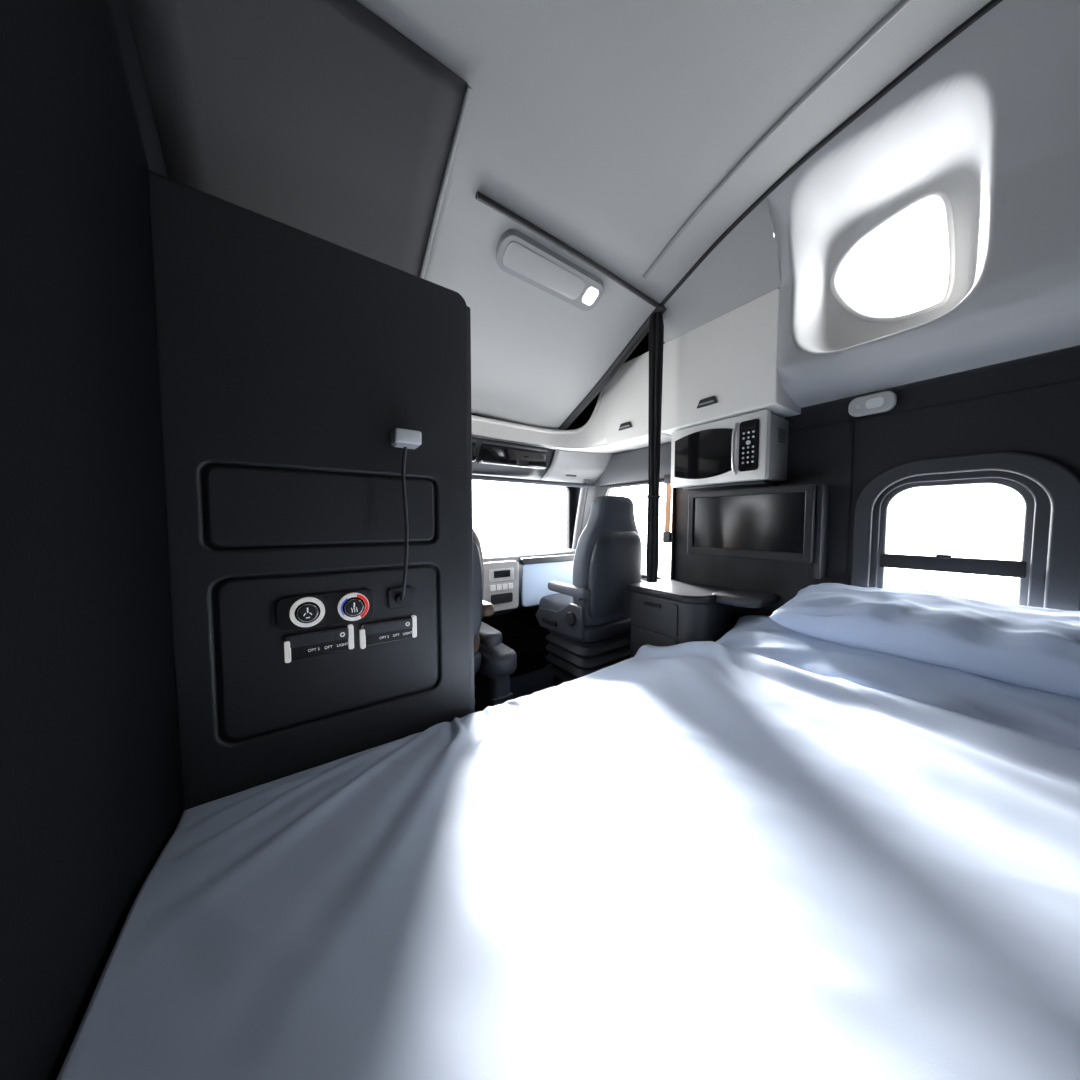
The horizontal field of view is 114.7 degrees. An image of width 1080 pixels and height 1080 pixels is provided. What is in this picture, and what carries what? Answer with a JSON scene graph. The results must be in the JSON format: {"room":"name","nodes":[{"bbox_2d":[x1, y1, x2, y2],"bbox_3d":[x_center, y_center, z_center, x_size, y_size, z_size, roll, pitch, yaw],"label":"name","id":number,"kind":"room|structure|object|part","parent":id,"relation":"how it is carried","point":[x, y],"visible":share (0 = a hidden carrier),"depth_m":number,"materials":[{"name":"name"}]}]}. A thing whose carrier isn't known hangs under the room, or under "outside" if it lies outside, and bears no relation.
{"room":"vehicle interior","nodes":[
{"label":"vehicle interior","id":0,"kind":"room"},
{"bbox_2d":[0,0,182,1079],"bbox_3d":[-0.804,-0.208,0.619,0.040,2.752,3.032,-2,4,-35],"label":"wall","id":1,"kind":"structure","parent":0,"point":[91,793],"depth_m":0.53,"materials":[{"name":"black plastic"}]},
{"bbox_2d":[126,0,467,276],"bbox_3d":[-0.820,-1.042,1.267,0.721,0.605,1.104,-2,4,-35],"label":"panel","id":2,"kind":"object","parent":1,"relation":"attached to","point":[322,119],"depth_m":0.97,"materials":[{"name":"grey plastic"}]},
{"bbox_2d":[472,384,606,448],"bbox_3d":[-0.532,-0.906,2.118,2.139,0.500,0.301,-1,3,-26],"label":"trim","id":3,"kind":"structure","parent":1,"relation":"attached to","point":[595,434],"depth_m":2.48,"materials":[{"name":"white plastic"}]},
{"bbox_2d":[472,414,575,548],"bbox_3d":[-0.662,-0.308,2.535,2.464,2.754,0.040,-2,4,-35],"label":"wall","id":4,"kind":"structure","parent":0,"point":[572,426],"depth_m":3.18,"materials":[{"name":"grey plastic"}]},
{"bbox_2d":[472,437,615,487],"bbox_3d":[-0.497,-0.545,2.288,2.377,0.284,0.487,-2,4,-35],"label":"console","id":5,"kind":"object","parent":4,"relation":"attached to","point":[492,460],"visible":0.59,"depth_m":2.63,"materials":[{"name":"grey plastic"}]},
{"bbox_3d":[-0.575,-0.436,2.388,2.327,0.056,0.136,-2,3,-30],"label":"header rail","id":6,"kind":"part","parent":5,"relation":"part of","materials":[{"name":"grey plastic"}]},
{"bbox_2d":[472,434,631,453],"bbox_3d":[-0.426,-0.671,2.211,2.410,0.021,0.355,-1,3,-26],"label":"trim","id":7,"kind":"structure","parent":4,"relation":"attached to","point":[607,448],"depth_m":2.58,"materials":[{"name":"grey plastic"}]},
{"bbox_2d":[566,487,570,548],"bbox_3d":[-0.628,-0.128,2.539,2.214,0.694,0.024,-2,4,-35],"label":"seal","id":8,"kind":"object","parent":4,"relation":"attached to","point":[568,488],"visible":0.14,"depth_m":3.15,"materials":[{"name":"black rubber"}]},
{"bbox_2d":[510,668,554,699],"bbox_3d":[0.188,1.154,1.386,2.460,0.050,3.040,-2,4,-35],"label":"floor","id":9,"kind":"structure","parent":0,"point":[529,683],"depth_m":2.59,"materials":[{"name":"rubber"}]},
{"bbox_2d":[146,169,470,811],"bbox_3d":[-0.634,0.112,1.156,0.839,2.073,0.050,-2,4,-35],"label":"panel","id":10,"kind":"object","parent":9,"relation":"on","point":[279,345],"visible":0.77,"depth_m":1.03,"materials":[{"name":"grey plastic"}]},
{"bbox_2d":[205,466,434,546],"bbox_3d":[-0.652,-0.100,1.119,0.622,0.224,0.020,-2,4,-35],"label":"upper inset","id":11,"kind":"object","parent":10,"relation":"attached to","point":[246,507],"visible":1,"depth_m":1.07,"materials":[{"name":"grey plastic"}]},
{"bbox_2d":[216,566,436,738],"bbox_3d":[-0.647,0.336,1.145,0.614,0.462,0.020,-2,4,-35],"label":"lower inset","id":12,"kind":"object","parent":10,"relation":"attached to","point":[261,692],"visible":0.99,"depth_m":1.08,"materials":[{"name":"grey plastic"}]},
{"bbox_2d":[284,624,353,662],"bbox_3d":[-0.691,0.324,1.090,0.184,0.085,0.020,-2,4,-35],"label":"switch panel","id":13,"kind":"object","parent":12,"relation":"attached to","point":[320,642],"visible":1,"depth_m":1.08,"materials":[{"name":"black plastic"}]},
{"bbox_2d":[276,589,373,630],"bbox_3d":[-0.667,0.219,1.091,0.265,0.102,0.039,-2,4,-35],"label":"control panel","id":14,"kind":"object","parent":12,"relation":"attached to","point":[311,610],"visible":1,"depth_m":1.09,"materials":[{"name":"black plastic"}]},
{"bbox_3d":[-0.711,0.221,1.058,0.050,0.050,0.030,-2,4,-35],"label":"dial knob","id":15,"kind":"part","parent":14,"relation":"part of","materials":[{"name":"grey plastic"}]},
{"bbox_3d":[-0.608,0.218,1.130,0.050,0.050,0.030,-2,4,-35],"label":"dial knob","id":16,"kind":"part","parent":14,"relation":"part of","materials":[{"name":"grey plastic"}]},
{"bbox_2d":[360,615,416,648],"bbox_3d":[-0.525,0.318,1.205,0.183,0.085,0.020,-2,4,-35],"label":"switch panel","id":17,"kind":"object","parent":12,"relation":"attached to","point":[380,632],"visible":1,"depth_m":1.20,"materials":[{"name":"black plastic"}]},
{"bbox_2d":[388,428,421,608],"bbox_3d":[-0.463,-0.063,1.185,0.103,0.608,0.087,-2,4,-35],"label":"reading lamp","id":18,"kind":"object","parent":12,"relation":"attached to","point":[400,597],"visible":1,"depth_m":1.17,"materials":[{"name":"grey plastic"}]},
{"bbox_2d":[395,594,405,604],"bbox_3d":[-0.488,0.207,1.210,0.034,0.034,0.030,-2,4,-35],"label":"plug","id":19,"kind":"object","parent":18,"relation":"attached to","point":[399,600],"depth_m":1.20,"materials":[{"name":"black plastic"}]},
{"bbox_2d":[394,443,418,448],"bbox_3d":[-0.452,-0.318,1.169,0.070,0.007,0.056,-2,4,-35],"label":"diffuser","id":20,"kind":"object","parent":18,"relation":"attached to","point":[400,445],"depth_m":1.16,"materials":[{"name":"grey plastic"}]},
{"bbox_2d":[466,306,474,712],"bbox_3d":[-0.300,0.106,1.413,0.020,2.008,0.090,-2,4,-35],"label":"trim","id":21,"kind":"structure","parent":10,"relation":"attached to","point":[468,310],"depth_m":1.36,"materials":[{"name":"grey plastic"}]},
{"bbox_2d":[201,463,438,741],"bbox_3d":[-0.641,0.129,1.162,0.816,1.980,0.034,-2,4,-35],"label":"backing","id":22,"kind":"object","parent":9,"relation":"on","point":[209,544],"visible":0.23,"depth_m":1.04,"materials":[{"name":"grey plastic"}]},
{"bbox_2d":[473,529,493,701],"bbox_3d":[-0.623,0.426,1.758,0.605,1.365,0.614,-2,4,-35],"label":"seat","id":23,"kind":"object","parent":9,"relation":"on","point":[482,608],"visible":0.06,"depth_m":1.65,"materials":[{"name":"grey leather"}]},
{"bbox_2d":[474,635,479,652],"bbox_3d":[-0.635,0.507,1.792,0.535,0.130,0.553,-2,4,-35],"label":"cushion","id":24,"kind":"object","parent":23,"relation":"on","point":[476,638],"depth_m":1.71,"materials":[{"name":"brown leather"}]},
{"bbox_3d":[-0.509,0.144,1.592,0.526,0.785,0.212,-2,4,-35],"label":"backrest","id":25,"kind":"part","parent":23,"relation":"part of","materials":[{"name":"grey leather"}]},
{"bbox_3d":[-0.353,0.337,1.833,0.070,0.065,0.380,-2,4,-35],"label":"armrest","id":26,"kind":"part","parent":23,"relation":"part of","materials":[{"name":"brown leather"}]},
{"bbox_2d":[474,621,516,711],"bbox_3d":[-0.274,0.790,1.924,0.185,0.620,0.370,-2,4,-35],"label":"seat","id":27,"kind":"object","parent":9,"relation":"on","point":[498,660],"visible":0.45,"depth_m":1.80,"materials":[{"name":"grey leather"}]},
{"bbox_3d":[-0.314,0.515,1.918,0.110,0.070,0.310,-2,4,-35],"label":"armrest","id":28,"kind":"part","parent":27,"relation":"part of","materials":[{"name":"grey leather"}]},
{"bbox_3d":[-0.274,0.641,1.916,0.185,0.120,0.370,-2,4,-35],"label":"lid","id":29,"kind":"part","parent":27,"relation":"part of","materials":[{"name":"grey plastic"}]},
{"bbox_2d":[481,549,575,677],"bbox_3d":[-0.536,0.593,2.400,2.360,0.965,0.383,-2,4,-35],"label":"dashboard","id":30,"kind":"object","parent":9,"relation":"on","point":[515,583],"visible":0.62,"depth_m":2.62,"materials":[{"name":"grey plastic"}]},
{"bbox_2d":[491,592,512,603],"bbox_3d":[-0.259,0.397,2.360,0.164,0.064,0.012,-2,4,-35],"label":"vent","id":31,"kind":"object","parent":30,"relation":"attached to","point":[496,597],"depth_m":2.36,"materials":[{"name":"black plastic"}]},
{"bbox_3d":[0.086,0.327,2.692,0.546,0.321,0.030,-2,4,-35],"label":"glovebox panel","id":32,"kind":"part","parent":30,"relation":"part of","materials":[{"name":"blue"}]},
{"bbox_3d":[0.095,0.148,2.678,0.572,0.047,0.040,-2,4,-35],"label":"panel trim","id":33,"kind":"part","parent":30,"relation":"part of","materials":[{"name":"grey plastic"}]},
{"bbox_2d":[56,641,1079,1079],"bbox_3d":[0.523,0.838,0.887,2.361,0.630,1.786,-2,4,-35],"label":"bed","id":34,"kind":"object","parent":9,"relation":"on","point":[696,860],"visible":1,"depth_m":0.64,"materials":[{"name":"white fabric"}]},
{"bbox_2d":[716,615,1079,749],"bbox_3d":[1.366,0.553,1.315,0.422,0.307,1.380,-2,4,-35],"label":"pillow","id":35,"kind":"object","parent":34,"relation":"on","point":[1052,717],"visible":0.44,"depth_m":1.17,"materials":[{"name":"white fabric"}]},
{"bbox_2d":[770,583,1079,698],"bbox_3d":[1.476,0.327,1.251,0.314,0.261,1.040,-2,4,-35],"label":"pillow","id":36,"kind":"object","parent":35,"relation":"on","point":[1036,648],"visible":0.9,"depth_m":1.17,"materials":[{"name":"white fabric"}]},
{"bbox_2d":[535,496,643,685],"bbox_3d":[0.336,0.391,2.436,0.605,1.365,0.614,-2,4,-35],"label":"seat","id":37,"kind":"object","parent":9,"relation":"on","point":[588,620],"visible":0.89,"depth_m":2.19,"materials":[{"name":"grey leather"}]},
{"bbox_3d":[0.062,0.551,2.334,0.020,0.035,0.160,-2,4,-35],"label":"lever","id":38,"kind":"part","parent":37,"relation":"part of","materials":[{"name":"black plastic"}]},
{"bbox_3d":[0.179,0.317,2.215,0.070,0.065,0.380,-2,4,-35],"label":"armrest","id":39,"kind":"part","parent":37,"relation":"part of","materials":[{"name":"fabric"}]},
{"bbox_3d":[0.191,0.488,2.146,0.030,0.088,0.088,-2,4,-35],"label":"recline knob","id":40,"kind":"part","parent":37,"relation":"part of","materials":[{"name":"grey plastic"}]},
{"bbox_2d":[539,593,630,626],"bbox_3d":[0.324,0.471,2.470,0.535,0.130,0.553,-2,4,-35],"label":"cushion","id":41,"kind":"object","parent":37,"relation":"on","point":[554,607],"depth_m":2.25,"materials":[{"name":"fabric"}]},
{"bbox_3d":[0.450,0.109,2.270,0.526,0.785,0.212,-2,4,-35],"label":"backrest","id":42,"kind":"part","parent":37,"relation":"part of","materials":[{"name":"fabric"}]},
{"bbox_2d":[627,578,776,657],"bbox_3d":[0.909,0.689,2.054,0.431,0.810,0.707,-2,4,-35],"label":"storage cabinet","id":43,"kind":"object","parent":9,"relation":"on","point":[664,612],"visible":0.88,"depth_m":1.95,"materials":[{"name":"grey plastic"}]},
{"bbox_3d":[0.662,0.381,2.036,0.016,0.023,0.116,-2,4,-35],"label":"drawer pull","id":44,"kind":"part","parent":43,"relation":"part of","materials":[{"name":"black plastic"}]},
{"bbox_3d":[0.670,0.763,2.061,0.014,0.428,0.318,-2,4,-35],"label":"drawer","id":45,"kind":"part","parent":43,"relation":"part of","materials":[{"name":"grey plastic"}]},
{"bbox_3d":[0.670,0.444,2.044,0.014,0.188,0.318,-2,4,-35],"label":"drawer","id":46,"kind":"part","parent":43,"relation":"part of","materials":[{"name":"grey plastic"}]},
{"bbox_2d":[713,588,776,607],"bbox_3d":[1.110,0.317,1.887,0.270,0.050,0.236,-2,4,-35],"label":"shelf","id":47,"kind":"object","parent":43,"relation":"attached to","point":[729,596],"depth_m":1.83,"materials":[{"name":"grey plastic"}]},
{"bbox_2d":[356,0,990,428],"bbox_3d":[0.085,-1.134,0.994,1.900,0.813,2.630,-2,4,-35],"label":"ceiling","id":48,"kind":"structure","parent":0,"point":[602,125],"depth_m":1.18,"materials":[{"name":"plastic"}]},
{"bbox_2d":[420,85,471,277],"bbox_3d":[-0.491,-1.081,1.431,0.014,0.532,1.006,-2,4,-35],"label":"trim","id":49,"kind":"structure","parent":48,"relation":"attached to","point":[468,89],"depth_m":1.17,"materials":[{"name":"grey plastic"}]},
{"bbox_2d":[496,229,603,310],"bbox_3d":[0.064,-1.203,1.573,0.570,0.099,0.120,-2,4,-35],"label":"ceiling lamp","id":50,"kind":"object","parent":48,"relation":"attached to","point":[518,255],"depth_m":1.54,"materials":[{"name":"white plastic"}]},
{"bbox_2d":[475,191,658,307],"bbox_3d":[0.199,-1.243,1.543,1.041,0.050,0.022,-2,4,-35],"label":"rail","id":51,"kind":"object","parent":48,"relation":"attached to","point":[479,196],"visible":1,"depth_m":1.45,"materials":[{"name":"black rubber"}]},
{"bbox_2d":[646,312,663,582],"bbox_3d":[0.635,-0.494,1.922,0.086,1.465,0.080,0,3,-7],"label":"privacy curtain","id":52,"kind":"object","parent":51,"relation":"hanging from","point":[656,325],"visible":1,"depth_m":1.90,"materials":[{"name":"black fabric"}]},
{"bbox_2d":[643,0,911,278],"bbox_3d":[0.951,-1.385,1.049,0.020,0.288,1.554,-2,4,-35],"label":"trim","id":53,"kind":"structure","parent":48,"relation":"attached to","point":[902,4],"depth_m":1.18,"materials":[{"name":"grey plastic"}]},
{"bbox_2d":[575,288,1079,625],"bbox_3d":[1.186,-0.255,2.001,0.040,2.703,3.034,-2,4,-35],"label":"wall","id":54,"kind":"structure","parent":0,"point":[1044,422],"depth_m":1.48,"materials":[{"name":"black plastic"}]},
{"bbox_2d":[572,480,588,548],"bbox_3d":[0.351,-0.162,3.041,0.066,0.736,0.268,-1,3,-21],"label":"trim","id":55,"kind":"structure","parent":54,"relation":"attached to","point":[583,491],"depth_m":3.01,"materials":[{"name":"grey plastic"}]},
{"bbox_2d":[592,442,670,486],"bbox_3d":[0.690,-0.559,2.634,0.029,0.240,0.860,-2,4,-35],"label":"trim","id":56,"kind":"structure","parent":54,"relation":"attached to","point":[629,466],"depth_m":2.60,"materials":[{"name":"grey plastic"}]},
{"bbox_2d":[625,578,646,658],"bbox_3d":[0.671,0.638,2.720,0.030,0.736,0.616,-2,4,-35],"label":"panel","id":57,"kind":"object","parent":54,"relation":"attached to","point":[628,636],"visible":0.02,"depth_m":2.67,"materials":[{"name":"grey plastic"}]},
{"bbox_2d":[602,479,675,579],"bbox_3d":[0.659,-0.086,2.723,0.032,0.710,0.904,-2,4,-35],"label":"seal","id":58,"kind":"object","parent":54,"relation":"attached to","point":[608,487],"visible":0.38,"depth_m":2.36,"materials":[{"name":"black rubber"}]},
{"bbox_2d":[607,351,671,449],"bbox_3d":[0.706,-0.920,2.340,0.314,0.510,0.422,-2,4,-35],"label":"upper cabinet","id":59,"kind":"object","parent":54,"relation":"attached to","point":[628,389],"visible":0.38,"depth_m":2.28,"materials":[{"name":"grey plastic"}]},
{"bbox_3d":[0.566,-0.756,2.293,0.012,0.040,0.114,-2,4,-35],"label":"handle","id":60,"kind":"part","parent":59,"relation":"part of","materials":[{"name":"grey plastic"}]},
{"bbox_3d":[0.598,-0.916,2.264,0.020,0.510,0.422,-2,4,-35],"label":"door","id":61,"kind":"part","parent":59,"relation":"part of","materials":[{"name":"white plastic"}]},
{"bbox_2d":[663,474,671,542],"bbox_3d":[0.871,-0.211,2.354,0.023,0.464,0.065,-2,4,-35],"label":"belt","id":62,"kind":"object","parent":54,"relation":"attached to","point":[667,478],"visible":0.88,"depth_m":2.35,"materials":[{"name":"orange fabric"}]},
{"bbox_2d":[661,289,800,434],"bbox_3d":[1.011,-0.897,1.902,0.314,0.510,0.629,-2,4,-35],"label":"upper cabinet","id":63,"kind":"object","parent":54,"relation":"attached to","point":[725,367],"visible":0.64,"depth_m":1.75,"materials":[{"name":"grey plastic"}]},
{"bbox_3d":[0.885,-0.732,1.834,0.012,0.040,0.114,-2,4,-35],"label":"handle","id":64,"kind":"part","parent":63,"relation":"part of","materials":[{"name":"grey plastic"}]},
{"bbox_2d":[663,197,780,342],"bbox_3d":[0.834,-1.296,1.732,0.180,0.307,0.600,-2,4,-35],"label":"wall panel","id":65,"kind":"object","parent":63,"relation":"attached to","point":[743,267],"depth_m":1.64,"materials":[{"name":"plastic"}]},
{"bbox_2d":[671,409,788,490],"bbox_3d":[1.026,-0.467,1.917,0.296,0.348,0.520,-2,4,-35],"label":"microwave","id":66,"kind":"object","parent":63,"relation":"attached to","point":[750,450],"visible":1,"depth_m":1.78,"materials":[{"name":"silver metal"}]},
{"bbox_3d":[0.890,-0.469,1.901,0.010,0.263,0.334,-2,4,-35],"label":"door glass","id":67,"kind":"part","parent":66,"relation":"part of","materials":[{"name":"black glass"}]},
{"bbox_3d":[0.983,-0.461,1.750,0.034,0.261,0.016,-1,3,-26],"label":"door handle","id":68,"kind":"part","parent":66,"relation":"part of","materials":[{"name":"silver metal"}]},
{"bbox_2d":[687,484,829,578],"bbox_3d":[1.153,-0.053,1.906,0.129,0.446,0.658,-2,4,-35],"label":"television","id":69,"kind":"object","parent":54,"relation":"attached to","point":[780,523],"visible":1,"depth_m":1.80,"materials":[{"name":"grey plastic"}]},
{"bbox_2d":[845,421,854,584],"bbox_3d":[1.437,0.035,1.615,0.006,1.160,0.006,-2,4,-35],"label":"trim","id":70,"kind":"structure","parent":54,"relation":"attached to","point":[853,421],"depth_m":1.60,"materials":[{"name":"black plastic"}]},
{"bbox_2d":[848,391,896,416],"bbox_3d":[1.456,-0.596,1.520,0.038,0.084,0.153,-2,4,-35],"label":"light","id":71,"kind":"object","parent":54,"relation":"attached to","point":[885,401],"visible":1,"depth_m":1.51,"materials":[{"name":"grey plastic"}]},
{"bbox_2d":[793,378,1079,431],"bbox_3d":[1.654,-0.530,1.270,0.008,0.006,1.240,-2,4,-35],"label":"trim","id":72,"kind":"structure","parent":54,"relation":"attached to","point":[1078,379],"depth_m":1.34,"materials":[{"name":"black plastic"}]},
{"bbox_2d":[869,470,1050,607],"bbox_3d":[1.623,0.038,1.376,0.032,0.620,0.470,-2,4,-35],"label":"window","id":73,"kind":"structure","parent":54,"relation":"in","point":[1037,512],"depth_m":1.29,"materials":[{"name":"grey metal"}]},
{"bbox_2d":[936,554,951,558],"bbox_3d":[1.609,0.065,1.379,0.020,0.015,0.040,-2,4,-35],"label":"latch","id":74,"kind":"object","parent":73,"relation":"attached to","point":[937,555],"visible":1,"depth_m":1.37,"materials":[{"name":"black plastic"}]},
{"bbox_3d":[1.623,0.098,1.386,0.020,0.060,0.378,-2,4,-35],"label":"mullion","id":75,"kind":"part","parent":73,"relation":"part of","materials":[{"name":"black plastic"}]},
{"bbox_2d":[851,452,1079,610],"bbox_3d":[1.607,0.036,1.358,0.022,0.721,0.576,-2,4,-35],"label":"surround","id":76,"kind":"object","parent":54,"relation":"attached to","point":[1062,486],"visible":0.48,"depth_m":1.18,"materials":[{"name":"grey plastic"}]},
{"bbox_2d":[767,0,1079,407],"bbox_3d":[1.468,-1.075,1.092,0.480,0.882,1.208,-2,4,-35],"label":"wall","id":77,"kind":"structure","parent":0,"point":[990,121],"depth_m":1.17,"materials":[{"name":"grey plastic"}]},
{"bbox_2d":[660,0,1002,305],"bbox_3d":[0.877,-1.150,1.528,0.020,0.790,2.604,-2,4,-35],"label":"trim","id":78,"kind":"structure","parent":77,"relation":"attached to","point":[992,3],"depth_m":1.21,"materials":[{"name":"black plastic"}]},
{"bbox_2d":[831,191,954,321],"bbox_3d":[1.449,-1.126,1.445,0.020,0.460,0.376,-2,4,-35],"label":"frame","id":79,"kind":"object","parent":77,"relation":"attached to","point":[942,196],"visible":1,"depth_m":1.37,"materials":[{"name":"grey plastic"}]},
{"bbox_3d":[0.190,-1.627,1.230,2.472,0.020,3.042,-2,4,-35],"label":"shell","id":80,"kind":"object","parent":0,"visible":0},
{"bbox_2d":[557,303,666,429],"bbox_3d":[0.400,-1.039,2.247,0.060,0.538,0.946,-2,4,-35],"label":"trim","id":81,"kind":"structure","parent":80,"relation":"attached to","point":[643,330],"depth_m":2.14,"materials":[{"name":"black plastic"}]}
]}

